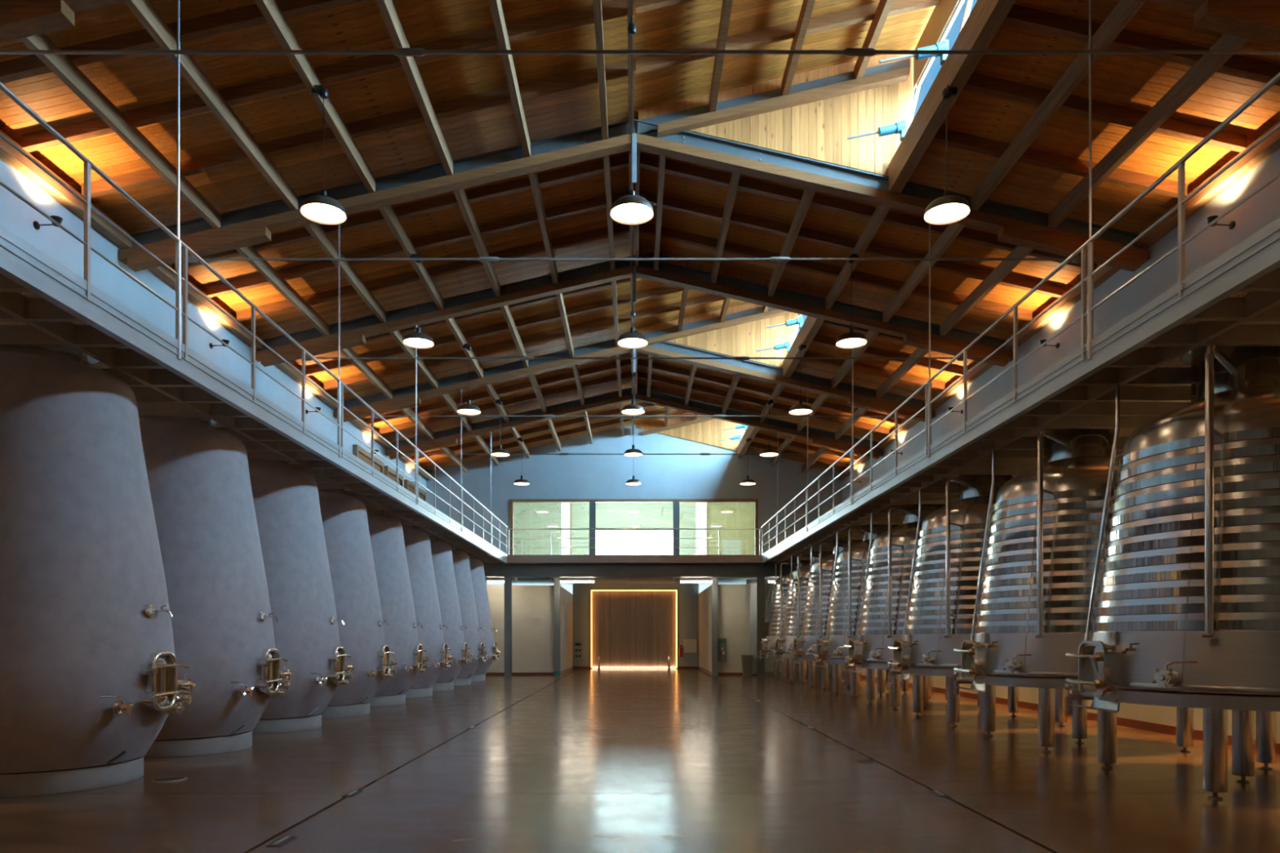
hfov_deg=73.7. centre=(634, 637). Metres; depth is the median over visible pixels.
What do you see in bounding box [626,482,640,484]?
diffuser
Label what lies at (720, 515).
wall
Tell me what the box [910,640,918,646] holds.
tap
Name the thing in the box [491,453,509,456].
diffuser
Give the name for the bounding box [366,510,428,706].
tank
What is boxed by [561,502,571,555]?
window
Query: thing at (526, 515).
wall
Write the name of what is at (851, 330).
socket
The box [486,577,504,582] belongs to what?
lamp
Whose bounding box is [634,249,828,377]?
skylight
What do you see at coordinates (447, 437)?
roof truss
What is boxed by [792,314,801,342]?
window
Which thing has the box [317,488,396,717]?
tank
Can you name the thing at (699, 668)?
trim
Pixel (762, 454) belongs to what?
diffuser
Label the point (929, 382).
suspension rod
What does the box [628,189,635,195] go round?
socket
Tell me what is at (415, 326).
suspension rod
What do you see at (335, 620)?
tap
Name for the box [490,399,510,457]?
pendant lamp
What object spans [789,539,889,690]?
tank
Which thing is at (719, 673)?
trim
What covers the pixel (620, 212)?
diffuser
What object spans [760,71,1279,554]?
railing
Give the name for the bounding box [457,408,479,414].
diffuser
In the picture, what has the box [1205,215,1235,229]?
uplight
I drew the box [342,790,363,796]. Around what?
drain cover
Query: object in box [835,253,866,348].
pendant lamp
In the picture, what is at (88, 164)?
railing
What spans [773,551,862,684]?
tank
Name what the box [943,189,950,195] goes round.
socket
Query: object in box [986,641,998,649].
tap
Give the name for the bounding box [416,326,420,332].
socket
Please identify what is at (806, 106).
skylight
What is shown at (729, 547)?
board
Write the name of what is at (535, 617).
emergency light
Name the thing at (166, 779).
drain cover
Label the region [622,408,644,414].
diffuser
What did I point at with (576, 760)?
floor
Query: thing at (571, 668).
trim
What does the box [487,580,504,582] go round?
diffuser
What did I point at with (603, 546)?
window
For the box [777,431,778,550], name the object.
suspension rod
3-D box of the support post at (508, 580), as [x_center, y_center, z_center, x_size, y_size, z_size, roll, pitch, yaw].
[-4.490,-0.380,30.330,0.300,3.560,0.300,0,0,0]
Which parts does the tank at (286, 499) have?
lid, lever, hatch frame, hatch door, hatch knob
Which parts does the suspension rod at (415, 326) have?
rod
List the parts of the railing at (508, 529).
post, post, rail, rail, post, post, post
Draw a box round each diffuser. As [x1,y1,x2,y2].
[301,203,345,222]
[404,337,433,346]
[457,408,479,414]
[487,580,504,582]
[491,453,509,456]
[514,482,528,484]
[560,580,594,582]
[611,203,652,222]
[618,337,647,346]
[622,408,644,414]
[624,453,641,456]
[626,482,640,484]
[680,580,711,582]
[740,482,755,484]
[760,453,777,456]
[789,408,812,414]
[836,337,866,346]
[924,203,968,222]
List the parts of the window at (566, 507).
frame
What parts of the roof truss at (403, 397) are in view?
ridge plate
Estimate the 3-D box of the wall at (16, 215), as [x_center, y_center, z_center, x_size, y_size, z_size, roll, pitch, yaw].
[-7.900,-2.700,16.000,0.300,8.200,46.000,0,0,0]
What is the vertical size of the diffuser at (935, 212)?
0.012 m
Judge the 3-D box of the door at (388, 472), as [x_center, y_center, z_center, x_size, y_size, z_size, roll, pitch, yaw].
[-7.690,-4.085,27.300,0.120,2.470,1.800,0,0,0]
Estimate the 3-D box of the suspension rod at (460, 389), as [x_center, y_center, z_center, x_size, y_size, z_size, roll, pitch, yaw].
[-4.475,-4.570,22.055,0.055,3.680,0.055,0,0,22]
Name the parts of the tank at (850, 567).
hatch frame, leg, leg, leg, leg, leg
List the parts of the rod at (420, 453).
rod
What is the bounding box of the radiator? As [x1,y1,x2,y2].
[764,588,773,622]
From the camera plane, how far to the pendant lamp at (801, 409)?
19.45 m
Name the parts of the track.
rail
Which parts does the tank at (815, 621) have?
hatch frame, leg, leg, leg, leg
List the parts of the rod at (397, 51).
rod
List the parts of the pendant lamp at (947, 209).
cord, lamp shade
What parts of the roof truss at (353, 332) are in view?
ridge plate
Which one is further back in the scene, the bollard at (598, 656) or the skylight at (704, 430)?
the bollard at (598, 656)
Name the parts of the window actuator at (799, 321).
rod, motor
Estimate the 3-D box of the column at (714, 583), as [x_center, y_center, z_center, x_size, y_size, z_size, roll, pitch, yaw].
[2.990,-0.470,31.770,0.260,3.740,0.240,0,0,0]
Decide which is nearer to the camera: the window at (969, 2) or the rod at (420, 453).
the window at (969, 2)
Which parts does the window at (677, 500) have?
frame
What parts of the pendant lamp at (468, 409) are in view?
lamp shade, cord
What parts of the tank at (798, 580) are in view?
hatch frame, leg, leg, leg, leg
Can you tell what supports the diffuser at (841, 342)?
attached to the pendant lamp at (851, 340)
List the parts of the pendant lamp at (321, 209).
lamp shade, cord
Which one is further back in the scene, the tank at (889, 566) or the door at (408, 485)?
the door at (408, 485)
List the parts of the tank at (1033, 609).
ball knob, hatch door, hatch frame, number plate, leg, lever, leg, leg, leg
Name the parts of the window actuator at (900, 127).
rod, motor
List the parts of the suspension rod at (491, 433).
rod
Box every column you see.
[553,577,560,675]
[711,577,718,675]
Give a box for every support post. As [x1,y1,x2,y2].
[502,576,511,677]
[756,576,765,677]
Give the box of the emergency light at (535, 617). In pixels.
[533,615,539,619]
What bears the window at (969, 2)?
attached to the skylight at (806, 106)
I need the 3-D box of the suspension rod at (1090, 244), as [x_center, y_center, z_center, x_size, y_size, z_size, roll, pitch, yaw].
[4.475,-4.570,8.375,0.055,3.680,0.055,0,0,22]
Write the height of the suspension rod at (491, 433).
3.680 m
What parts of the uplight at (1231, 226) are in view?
arm, wall plate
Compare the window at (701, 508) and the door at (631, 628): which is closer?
the window at (701, 508)
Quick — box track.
[511,577,756,582]
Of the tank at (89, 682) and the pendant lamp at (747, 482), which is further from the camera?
the pendant lamp at (747, 482)
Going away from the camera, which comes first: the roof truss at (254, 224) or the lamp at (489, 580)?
the roof truss at (254, 224)
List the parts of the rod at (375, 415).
rod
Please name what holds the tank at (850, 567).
on the floor
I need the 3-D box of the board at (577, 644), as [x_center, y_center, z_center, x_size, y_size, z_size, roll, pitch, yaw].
[-2.550,0.560,38.642,0.340,0.840,0.115,0,0,0]
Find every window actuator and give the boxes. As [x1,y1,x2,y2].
[718,434,741,441]
[722,424,746,431]
[756,341,790,352]
[766,316,803,328]
[846,119,906,141]
[879,40,948,65]
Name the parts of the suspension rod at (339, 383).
rod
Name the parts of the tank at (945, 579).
hatch door, hatch frame, number plate, leg, lever, leg, leg, leg, leg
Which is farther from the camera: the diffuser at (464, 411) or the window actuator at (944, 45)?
the diffuser at (464, 411)
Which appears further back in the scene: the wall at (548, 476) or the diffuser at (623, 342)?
the wall at (548, 476)
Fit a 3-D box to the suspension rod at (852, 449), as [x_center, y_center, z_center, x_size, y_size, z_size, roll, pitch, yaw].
[4.475,-4.570,17.495,0.055,3.680,0.055,0,0,22]
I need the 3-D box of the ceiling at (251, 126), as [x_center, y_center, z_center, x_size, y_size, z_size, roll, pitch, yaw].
[0.000,-7.071,12.400,16.100,2.018,39.400,0,0,0]
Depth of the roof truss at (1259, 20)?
8.28 m
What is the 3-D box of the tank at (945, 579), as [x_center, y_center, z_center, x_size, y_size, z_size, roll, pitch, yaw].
[5.770,-0.835,14.350,2.940,4.470,2.680,0,0,0]
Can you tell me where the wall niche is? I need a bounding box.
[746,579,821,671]
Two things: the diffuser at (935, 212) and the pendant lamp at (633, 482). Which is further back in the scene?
the pendant lamp at (633, 482)
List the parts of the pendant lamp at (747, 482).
lamp shade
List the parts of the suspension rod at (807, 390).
rod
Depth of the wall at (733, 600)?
31.90 m
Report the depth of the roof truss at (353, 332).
17.39 m
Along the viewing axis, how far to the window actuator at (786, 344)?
21.34 m
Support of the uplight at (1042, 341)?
attached to the wall at (1263, 208)
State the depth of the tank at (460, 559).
25.08 m
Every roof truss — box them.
[0,0,1279,45]
[118,119,1150,271]
[255,255,1013,367]
[333,337,935,422]
[385,386,883,459]
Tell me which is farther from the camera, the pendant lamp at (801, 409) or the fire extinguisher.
the fire extinguisher
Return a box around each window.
[510,498,592,555]
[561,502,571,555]
[592,498,675,555]
[595,529,672,555]
[675,498,758,555]
[696,502,707,555]
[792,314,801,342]
[906,0,973,130]
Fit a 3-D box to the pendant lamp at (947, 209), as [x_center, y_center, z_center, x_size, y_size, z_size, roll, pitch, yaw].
[3.800,-5.930,10.380,0.536,1.560,0.536,0,0,0]
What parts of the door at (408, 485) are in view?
panel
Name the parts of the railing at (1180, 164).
post, post, post, post, post, post, post, post, post, post, post, post, post, post, post, post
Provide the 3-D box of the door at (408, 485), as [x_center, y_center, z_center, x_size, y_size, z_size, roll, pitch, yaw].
[-7.690,-4.085,30.000,0.120,2.470,2.600,0,0,0]
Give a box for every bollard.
[596,655,600,669]
[666,655,671,669]
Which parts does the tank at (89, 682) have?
lid, lid handle, lever, hatch frame, hatch door, hatch knob, lever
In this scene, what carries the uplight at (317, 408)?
attached to the wall at (16, 215)
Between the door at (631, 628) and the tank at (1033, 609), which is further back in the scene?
the door at (631, 628)
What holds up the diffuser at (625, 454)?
attached to the pendant lamp at (633, 452)
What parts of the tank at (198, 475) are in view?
lid, lid handle, lever, hatch frame, hatch door, hatch knob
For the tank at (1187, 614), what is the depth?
7.63 m
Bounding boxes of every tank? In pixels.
[0,346,195,797]
[139,417,292,758]
[248,460,354,733]
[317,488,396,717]
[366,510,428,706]
[402,525,453,697]
[429,537,471,691]
[451,547,487,685]
[468,555,500,681]
[757,560,833,679]
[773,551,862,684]
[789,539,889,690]
[812,524,933,698]
[843,504,979,710]
[887,475,1067,726]
[953,428,1193,752]
[1064,344,1279,799]
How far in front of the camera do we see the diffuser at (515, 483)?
28.63 m
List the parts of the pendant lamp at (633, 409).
lamp shade, cord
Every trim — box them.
[0,129,431,479]
[485,672,553,675]
[560,666,573,675]
[573,666,591,668]
[677,666,697,668]
[697,666,711,674]
[718,672,756,675]
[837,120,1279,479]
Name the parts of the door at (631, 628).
frame, frame, frame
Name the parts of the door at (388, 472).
panel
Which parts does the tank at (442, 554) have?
hatch frame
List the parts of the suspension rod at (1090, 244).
rod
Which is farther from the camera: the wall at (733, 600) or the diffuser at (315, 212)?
the wall at (733, 600)
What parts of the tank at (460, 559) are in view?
hatch frame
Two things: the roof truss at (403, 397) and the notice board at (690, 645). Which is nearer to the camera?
the roof truss at (403, 397)
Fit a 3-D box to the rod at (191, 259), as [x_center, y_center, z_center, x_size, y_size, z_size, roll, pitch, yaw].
[0.000,-5.800,12.890,13.560,0.270,0.072,0,0,0]
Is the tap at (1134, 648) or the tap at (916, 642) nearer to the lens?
the tap at (1134, 648)
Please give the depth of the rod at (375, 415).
21.99 m
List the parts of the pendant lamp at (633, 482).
lamp shade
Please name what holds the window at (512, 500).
in the wall at (548, 476)
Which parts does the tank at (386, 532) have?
lid, hatch frame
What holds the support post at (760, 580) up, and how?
on the floor
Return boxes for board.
[573,640,582,659]
[684,639,696,652]
[721,539,741,555]
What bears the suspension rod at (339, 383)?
hanging from the roof truss at (254, 224)
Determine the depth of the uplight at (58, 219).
11.02 m
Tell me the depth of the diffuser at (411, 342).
14.94 m
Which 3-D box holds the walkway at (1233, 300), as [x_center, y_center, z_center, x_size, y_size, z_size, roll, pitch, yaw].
[6.096,-2.764,12.278,3.267,0.292,35.564,0,0,0]
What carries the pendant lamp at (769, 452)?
hanging from the ceiling at (251, 126)
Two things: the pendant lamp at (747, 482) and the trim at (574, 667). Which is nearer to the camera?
the pendant lamp at (747, 482)
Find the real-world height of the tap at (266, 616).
0.136 m
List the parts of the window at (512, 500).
frame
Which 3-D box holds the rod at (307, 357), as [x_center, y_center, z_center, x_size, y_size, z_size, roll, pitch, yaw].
[0.000,-5.800,17.450,13.560,0.270,0.072,0,0,0]
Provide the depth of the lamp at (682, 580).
30.96 m
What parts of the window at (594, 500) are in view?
frame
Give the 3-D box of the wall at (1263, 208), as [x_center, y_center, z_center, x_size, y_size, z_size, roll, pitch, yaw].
[7.900,-2.700,16.000,0.300,8.200,46.000,0,0,0]
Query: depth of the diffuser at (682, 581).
30.96 m
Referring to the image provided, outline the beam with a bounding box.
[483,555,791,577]
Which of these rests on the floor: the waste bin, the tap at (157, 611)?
the waste bin
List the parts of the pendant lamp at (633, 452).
lamp shade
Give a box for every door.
[352,444,383,474]
[383,466,403,486]
[404,479,426,502]
[591,589,677,668]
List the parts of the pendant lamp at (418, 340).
lamp shade, cord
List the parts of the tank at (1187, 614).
ball knob, hatch door, hatch frame, leg, number plate, lever, leg, leg, leg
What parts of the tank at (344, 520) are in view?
lid, hatch frame, hatch knob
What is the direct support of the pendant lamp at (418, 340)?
hanging from the ceiling at (251, 126)
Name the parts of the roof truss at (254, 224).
ridge plate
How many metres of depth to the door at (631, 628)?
38.64 m
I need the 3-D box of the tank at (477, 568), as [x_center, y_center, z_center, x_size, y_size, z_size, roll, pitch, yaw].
[-5.663,-0.715,28.004,2.406,4.230,2.251,0,0,0]
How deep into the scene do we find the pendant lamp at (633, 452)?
23.96 m
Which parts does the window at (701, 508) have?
frame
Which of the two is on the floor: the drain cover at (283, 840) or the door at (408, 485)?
the drain cover at (283, 840)
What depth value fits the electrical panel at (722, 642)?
31.81 m
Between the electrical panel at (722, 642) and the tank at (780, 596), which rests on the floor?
the tank at (780, 596)
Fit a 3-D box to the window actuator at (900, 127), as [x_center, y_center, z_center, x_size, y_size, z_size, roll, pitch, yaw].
[3.478,-7.292,12.270,0.843,0.258,0.150,0,0,0]
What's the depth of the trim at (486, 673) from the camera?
31.86 m
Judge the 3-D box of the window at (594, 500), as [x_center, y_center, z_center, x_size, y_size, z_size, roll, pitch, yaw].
[0.000,-4.030,31.840,3.120,2.260,0.160,0,0,0]
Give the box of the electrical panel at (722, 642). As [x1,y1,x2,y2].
[717,638,726,661]
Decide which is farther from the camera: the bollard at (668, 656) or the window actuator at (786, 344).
the bollard at (668, 656)
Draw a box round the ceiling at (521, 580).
[484,577,777,583]
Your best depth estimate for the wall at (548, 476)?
31.80 m
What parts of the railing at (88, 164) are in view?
post, post, post, post, post, post, post, post, post, post, post, post, post, post, post, post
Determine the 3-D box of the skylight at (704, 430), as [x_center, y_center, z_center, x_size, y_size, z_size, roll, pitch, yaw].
[2.230,-7.889,29.166,4.460,2.416,5.292,0,0,0]
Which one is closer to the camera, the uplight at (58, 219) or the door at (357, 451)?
the uplight at (58, 219)
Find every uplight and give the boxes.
[33,215,62,229]
[208,339,229,348]
[306,407,320,413]
[947,407,963,413]
[1039,339,1059,348]
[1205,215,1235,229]
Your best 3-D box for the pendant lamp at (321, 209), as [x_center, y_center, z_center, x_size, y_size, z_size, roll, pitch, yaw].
[-3.780,-5.930,10.380,0.536,1.560,0.536,0,0,0]
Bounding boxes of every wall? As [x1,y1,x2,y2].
[0,157,426,492]
[426,424,842,555]
[486,585,573,672]
[513,502,696,555]
[573,583,698,666]
[698,584,749,672]
[707,502,755,555]
[748,582,756,674]
[828,149,1279,743]
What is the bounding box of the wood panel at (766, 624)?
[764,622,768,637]
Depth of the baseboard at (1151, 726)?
13.39 m
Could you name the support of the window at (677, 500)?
in the wall at (548, 476)
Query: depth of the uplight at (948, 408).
20.13 m
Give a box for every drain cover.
[151,776,186,782]
[266,835,297,846]
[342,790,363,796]
[857,760,875,762]
[928,790,951,796]
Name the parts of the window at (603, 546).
frame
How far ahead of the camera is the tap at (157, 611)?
8.32 m
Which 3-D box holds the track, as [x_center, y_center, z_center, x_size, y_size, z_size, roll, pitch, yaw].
[0.000,-2.408,30.720,8.800,0.784,0.154,0,0,0]
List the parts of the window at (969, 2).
frame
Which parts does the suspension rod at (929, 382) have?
rod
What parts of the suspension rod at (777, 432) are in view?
rod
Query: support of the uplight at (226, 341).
attached to the wall at (16, 215)
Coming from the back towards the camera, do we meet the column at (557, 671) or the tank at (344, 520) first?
the column at (557, 671)
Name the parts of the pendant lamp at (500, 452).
lamp shade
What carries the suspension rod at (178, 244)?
hanging from the roof truss at (1259, 20)
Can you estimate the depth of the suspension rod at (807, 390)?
22.04 m
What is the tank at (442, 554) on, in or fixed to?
on the floor
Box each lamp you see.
[300,84,346,224]
[402,253,434,348]
[457,343,480,415]
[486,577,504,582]
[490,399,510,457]
[513,437,529,485]
[560,577,594,582]
[609,16,653,224]
[617,326,648,348]
[621,306,644,415]
[623,373,642,457]
[625,417,641,485]
[680,578,712,582]
[739,437,755,485]
[759,399,778,457]
[768,578,774,582]
[788,343,812,415]
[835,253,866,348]
[923,84,970,224]
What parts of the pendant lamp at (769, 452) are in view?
lamp shade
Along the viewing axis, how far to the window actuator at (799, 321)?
19.71 m
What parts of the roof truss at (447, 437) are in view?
ridge plate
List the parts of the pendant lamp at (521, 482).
lamp shade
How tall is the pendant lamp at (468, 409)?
1.560 m
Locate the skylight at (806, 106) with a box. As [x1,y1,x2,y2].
[634,0,1016,193]
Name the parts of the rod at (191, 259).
rod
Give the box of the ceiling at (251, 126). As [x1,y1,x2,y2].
[0,0,1279,472]
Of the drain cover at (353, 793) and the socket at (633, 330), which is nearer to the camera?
the drain cover at (353, 793)
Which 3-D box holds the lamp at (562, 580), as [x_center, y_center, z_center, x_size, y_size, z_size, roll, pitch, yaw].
[-2.075,-2.385,31.000,1.250,0.770,0.100,0,0,0]
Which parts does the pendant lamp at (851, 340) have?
lamp shade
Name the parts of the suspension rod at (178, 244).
rod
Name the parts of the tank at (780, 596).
hatch frame, leg, leg, leg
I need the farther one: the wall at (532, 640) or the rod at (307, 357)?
the wall at (532, 640)
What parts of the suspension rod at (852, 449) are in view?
rod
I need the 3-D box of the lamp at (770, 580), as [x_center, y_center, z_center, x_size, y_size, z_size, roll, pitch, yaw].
[5.155,-2.385,31.000,0.590,0.770,0.100,0,0,0]
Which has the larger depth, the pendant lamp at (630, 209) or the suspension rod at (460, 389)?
the suspension rod at (460, 389)
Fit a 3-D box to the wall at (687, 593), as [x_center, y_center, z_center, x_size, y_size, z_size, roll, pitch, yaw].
[0.060,-0.550,38.850,5.720,3.900,0.300,0,0,0]
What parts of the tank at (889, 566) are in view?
hatch frame, leg, leg, leg, leg, leg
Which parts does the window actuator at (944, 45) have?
rod, motor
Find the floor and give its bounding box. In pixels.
[0,668,1279,852]
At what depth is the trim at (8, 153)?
12.85 m
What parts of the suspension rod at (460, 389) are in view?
rod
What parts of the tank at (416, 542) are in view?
lid, hatch frame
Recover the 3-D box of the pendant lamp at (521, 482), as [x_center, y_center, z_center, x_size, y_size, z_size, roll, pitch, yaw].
[-3.780,-5.930,28.620,0.536,1.560,0.536,0,0,0]
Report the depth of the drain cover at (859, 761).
9.64 m
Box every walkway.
[0,224,507,563]
[761,217,1279,563]
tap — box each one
[155,604,173,617]
[265,611,278,622]
[333,616,344,625]
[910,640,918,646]
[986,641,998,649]
[1121,642,1139,653]
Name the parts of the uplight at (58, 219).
wall plate, arm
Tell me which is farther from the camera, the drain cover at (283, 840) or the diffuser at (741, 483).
the diffuser at (741, 483)
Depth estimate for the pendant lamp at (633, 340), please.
14.86 m
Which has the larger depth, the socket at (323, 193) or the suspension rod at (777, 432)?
the suspension rod at (777, 432)
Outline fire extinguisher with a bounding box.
[679,644,684,657]
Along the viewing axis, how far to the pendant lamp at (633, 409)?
19.46 m
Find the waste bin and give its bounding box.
[740,654,753,675]
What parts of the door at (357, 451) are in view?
panel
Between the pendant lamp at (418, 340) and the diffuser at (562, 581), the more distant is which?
the diffuser at (562, 581)
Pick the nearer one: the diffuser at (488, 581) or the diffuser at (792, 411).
the diffuser at (792, 411)
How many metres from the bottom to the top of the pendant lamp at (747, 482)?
1.560 m
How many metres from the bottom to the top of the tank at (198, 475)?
4.230 m
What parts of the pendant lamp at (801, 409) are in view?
lamp shade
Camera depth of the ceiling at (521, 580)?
36.89 m
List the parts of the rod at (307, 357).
rod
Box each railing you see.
[0,82,507,558]
[506,528,761,555]
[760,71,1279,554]
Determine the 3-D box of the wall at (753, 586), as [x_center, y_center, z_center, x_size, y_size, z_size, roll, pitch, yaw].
[4.460,-0.350,31.950,0.320,3.400,0.400,0,0,0]
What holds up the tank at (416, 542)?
on the floor
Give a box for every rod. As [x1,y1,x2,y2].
[0,48,1279,56]
[175,0,181,360]
[187,253,1080,262]
[305,354,963,360]
[337,223,341,457]
[373,413,894,417]
[414,324,417,504]
[418,451,849,455]
[460,389,462,532]
[489,431,492,550]
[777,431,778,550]
[806,389,808,532]
[851,324,853,504]
[928,223,931,457]
[1087,0,1093,359]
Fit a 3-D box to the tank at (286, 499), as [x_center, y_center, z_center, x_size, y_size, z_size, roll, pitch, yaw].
[-5.663,-0.715,13.226,2.406,4.230,2.251,0,0,0]
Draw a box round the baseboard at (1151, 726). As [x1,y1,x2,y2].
[862,675,1279,754]
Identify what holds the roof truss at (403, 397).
attached to the ceiling at (251, 126)
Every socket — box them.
[320,189,326,195]
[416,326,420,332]
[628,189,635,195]
[631,326,635,332]
[848,326,853,332]
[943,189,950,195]
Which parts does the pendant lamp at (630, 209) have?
lamp shade, cord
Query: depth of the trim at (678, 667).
38.66 m
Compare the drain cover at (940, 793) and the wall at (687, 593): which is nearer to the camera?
the drain cover at (940, 793)
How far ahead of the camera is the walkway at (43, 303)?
8.88 m
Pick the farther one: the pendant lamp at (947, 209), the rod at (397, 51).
the pendant lamp at (947, 209)

